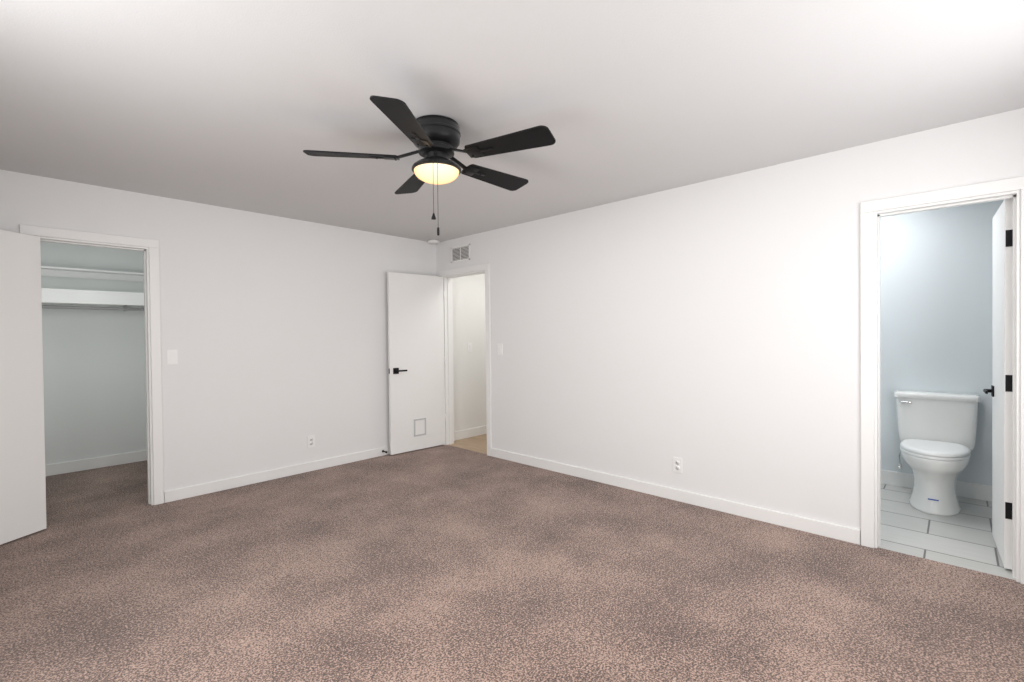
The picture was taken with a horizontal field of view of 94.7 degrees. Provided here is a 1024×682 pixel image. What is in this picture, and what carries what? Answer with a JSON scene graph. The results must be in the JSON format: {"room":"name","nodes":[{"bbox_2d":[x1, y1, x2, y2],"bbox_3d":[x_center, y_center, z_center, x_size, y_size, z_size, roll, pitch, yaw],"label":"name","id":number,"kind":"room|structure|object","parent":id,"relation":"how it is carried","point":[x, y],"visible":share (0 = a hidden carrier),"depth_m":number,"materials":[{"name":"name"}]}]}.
{"room":"empty bedroom","nodes":[
{"label":"empty bedroom","id":0,"kind":"room"},
{"bbox_2d":[40,241,146,464],"bbox_3d":[-4.344,0.076,4.762,0.100,2.440,2.150,0,1,43],"label":"wall","id":1,"kind":"structure","parent":0,"point":[94,379],"depth_m":4.79,"materials":[{"name":"white paint"}]},
{"bbox_2d":[41,266,143,311],"bbox_3d":[-4.182,-0.495,4.598,0.360,0.423,1.950,0,1,43],"label":"shelf","id":2,"kind":"object","parent":1,"relation":"attached to","point":[125,300],"visible":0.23,"depth_m":4.61,"materials":[{"name":"white wood"}]},
{"bbox_2d":[45,450,146,475],"bbox_3d":[-4.290,1.241,4.736,0.014,0.110,1.950,0,1,43],"label":"baseboard","id":3,"kind":"structure","parent":1,"relation":"attached to","point":[86,464],"depth_m":4.78,"materials":[{"name":"white wood"}]},
{"bbox_2d":[0,170,486,502],"bbox_3d":[-1.938,0.052,4.727,0.150,2.440,5.440,0,1,43],"label":"wall","id":4,"kind":"structure","parent":0,"point":[274,331],"depth_m":4.31,"materials":[{"name":"white paint"}]},
{"bbox_2d":[0,230,46,544],"bbox_3d":[-3.277,0.292,2.947,0.125,2.003,0.608,0,1,9],"label":"closet door","id":5,"kind":"structure","parent":4,"relation":"in","point":[22,481],"depth_m":3.11,"materials":[{"name":"white wood"}]},
{"bbox_2d":[19,224,163,504],"bbox_3d":[-3.091,0.253,3.513,0.136,2.090,0.765,0,1,43],"label":"trim","id":6,"kind":"structure","parent":4,"relation":"attached to","point":[149,248],"depth_m":3.71,"materials":[{"name":"white wood"}]},
{"bbox_2d":[167,350,177,364],"bbox_3d":[-2.737,0.131,3.805,0.012,0.118,0.072,0,1,43],"label":"light switch","id":7,"kind":"object","parent":4,"relation":"attached to","point":[172,357],"visible":1,"depth_m":3.80,"materials":[{"name":"white plastic"}]},
{"bbox_2d":[164,446,389,502],"bbox_3d":[-1.833,1.225,4.763,0.014,0.090,2.740,0,1,43],"label":"baseboard","id":8,"kind":"structure","parent":4,"relation":"attached to","point":[201,489],"depth_m":4.32,"materials":[{"name":"white wood"}]},
{"bbox_2d":[307,435,314,447],"bbox_3d":[-1.967,0.983,4.623,0.010,0.118,0.072,0,1,43],"label":"electrical outlet","id":9,"kind":"object","parent":4,"relation":"attached to","point":[310,441],"visible":1,"depth_m":4.62,"materials":[{"name":"white plastic"}]},
{"bbox_2d":[454,425,486,440],"bbox_3d":[-0.439,1.184,6.197,0.014,0.110,1.020,0,1,43],"label":"baseboard","id":10,"kind":"structure","parent":4,"relation":"attached to","point":[468,433],"depth_m":6.07,"materials":[{"name":"white wood"}]},
{"bbox_2d":[450,434,486,453],"bbox_3d":[0.574,1.264,5.299,3.020,0.050,1.300,0,1,43],"label":"floor","id":11,"kind":"structure","parent":0,"point":[478,443],"depth_m":5.73,"materials":[{"name":"beige wood"}]},
{"bbox_2d":[0,445,1023,681],"bbox_3d":[-1.063,1.307,3.016,7.370,0.050,4.270,0,1,43],"label":"floor","id":12,"kind":"structure","parent":0,"point":[443,563],"depth_m":2.42,"materials":[{"name":"brown carpet"}]},
{"bbox_2d":[0,0,1023,241],"bbox_3d":[-0.346,-1.221,3.448,7.820,0.100,5.960,0,1,43],"label":"ceiling","id":13,"kind":"structure","parent":0,"point":[238,104],"depth_m":2.19,"materials":[{"name":"white paint"}]},
{"bbox_2d":[303,95,555,235],"bbox_3d":[-0.370,-0.849,2.560,1.293,0.623,1.242,0,1,43],"label":"fan","id":14,"kind":"object","parent":13,"relation":"hanging from","point":[435,139],"visible":1,"depth_m":2.42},
{"bbox_2d":[428,239,439,243],"bbox_3d":[-0.925,-1.170,5.582,0.138,0.037,0.138,0,1,43],"label":"smoke detector","id":15,"kind":"object","parent":13,"relation":"attached to","point":[433,241],"visible":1,"depth_m":5.54,"materials":[{"name":"grey plastic"}]},
{"bbox_2d":[436,108,1023,543],"bbox_3d":[1.085,0.029,3.953,5.370,2.440,0.120,0,1,43],"label":"wall","id":16,"kind":"structure","parent":0,"point":[708,332],"depth_m":3.48,"materials":[{"name":"white paint"}]},
{"bbox_2d":[387,272,445,454],"bbox_3d":[-1.080,0.241,5.417,0.733,2.003,0.125,-1,1,-44],"label":"entry door","id":17,"kind":"structure","parent":16,"relation":"in","point":[416,363],"depth_m":5.38,"materials":[{"name":"white wood"}]},
{"bbox_2d":[451,244,469,262],"bbox_3d":[-0.593,-1.005,5.424,0.330,0.180,0.011,0,1,43],"label":"air vent","id":18,"kind":"object","parent":16,"relation":"in","point":[460,253],"visible":1,"depth_m":5.42,"materials":[{"name":"white metal"}]},
{"bbox_2d":[439,263,491,455],"bbox_3d":[-0.502,0.203,5.452,0.865,2.090,0.152,0,1,43],"label":"trim","id":19,"kind":"structure","parent":16,"relation":"attached to","point":[448,275],"depth_m":5.65,"materials":[{"name":"white wood"}]},
{"bbox_2d":[498,344,502,354],"bbox_3d":[-0.128,0.090,5.007,0.072,0.118,0.012,0,1,43],"label":"light switch","id":20,"kind":"object","parent":16,"relation":"attached to","point":[500,349],"visible":1,"depth_m":5.00,"materials":[{"name":"white plastic"}]},
{"bbox_2d":[491,448,859,544],"bbox_3d":[0.959,1.205,4.005,3.235,0.090,0.014,0,1,43],"label":"baseboard","id":21,"kind":"structure","parent":16,"relation":"attached to","point":[837,532],"depth_m":3.56,"materials":[{"name":"white wood"}]},
{"bbox_2d":[673,457,681,472],"bbox_3d":[1.294,0.970,3.687,0.072,0.118,0.010,0,1,43],"label":"electrical outlet","id":22,"kind":"object","parent":16,"relation":"attached to","point":[677,464],"visible":1,"depth_m":3.69,"materials":[{"name":"white plastic"}]},
{"bbox_2d":[860,176,1023,583],"bbox_3d":[2.440,0.204,2.679,0.730,2.090,0.152,0,1,43],"label":"trim","id":23,"kind":"structure","parent":16,"relation":"attached to","point":[872,212],"depth_m":2.79,"materials":[{"name":"white wood"}]},
{"bbox_2d":[983,198,1012,569],"bbox_3d":[2.861,0.230,2.755,0.125,2.003,0.573,0,1,41],"label":"door","id":24,"kind":"structure","parent":16,"relation":"in","point":[1001,390],"depth_m":2.62,"materials":[{"name":"white wood"}]},
{"bbox_2d":[880,200,1003,485],"bbox_3d":[3.396,0.005,3.905,2.900,2.440,0.100,0,1,43],"label":"wall","id":25,"kind":"structure","parent":0,"point":[936,284],"depth_m":3.79,"materials":[{"name":"white paint"}]},
{"bbox_2d":[881,470,991,501],"bbox_3d":[3.369,1.166,3.877,2.700,0.120,0.014,0,1,43],"label":"baseboard","id":26,"kind":"structure","parent":25,"relation":"attached to","point":[963,489],"depth_m":3.71,"materials":[{"name":"white wood"}]},
{"bbox_2d":[878,484,1015,579],"bbox_3d":[2.898,1.262,3.377,3.000,0.050,1.690,0,1,43],"label":"floor","id":27,"kind":"structure","parent":0,"point":[963,538],"depth_m":3.05,"materials":[{"name":"white tile"}]},
{"bbox_2d":[894,390,980,515],"bbox_3d":[3.171,0.823,3.543,0.505,0.818,0.753,0,1,43],"label":"toilet","id":28,"kind":"object","parent":27,"relation":"on","point":[937,433],"visible":1,"depth_m":3.52,"materials":[{"name":"white ceramic"}]}
]}

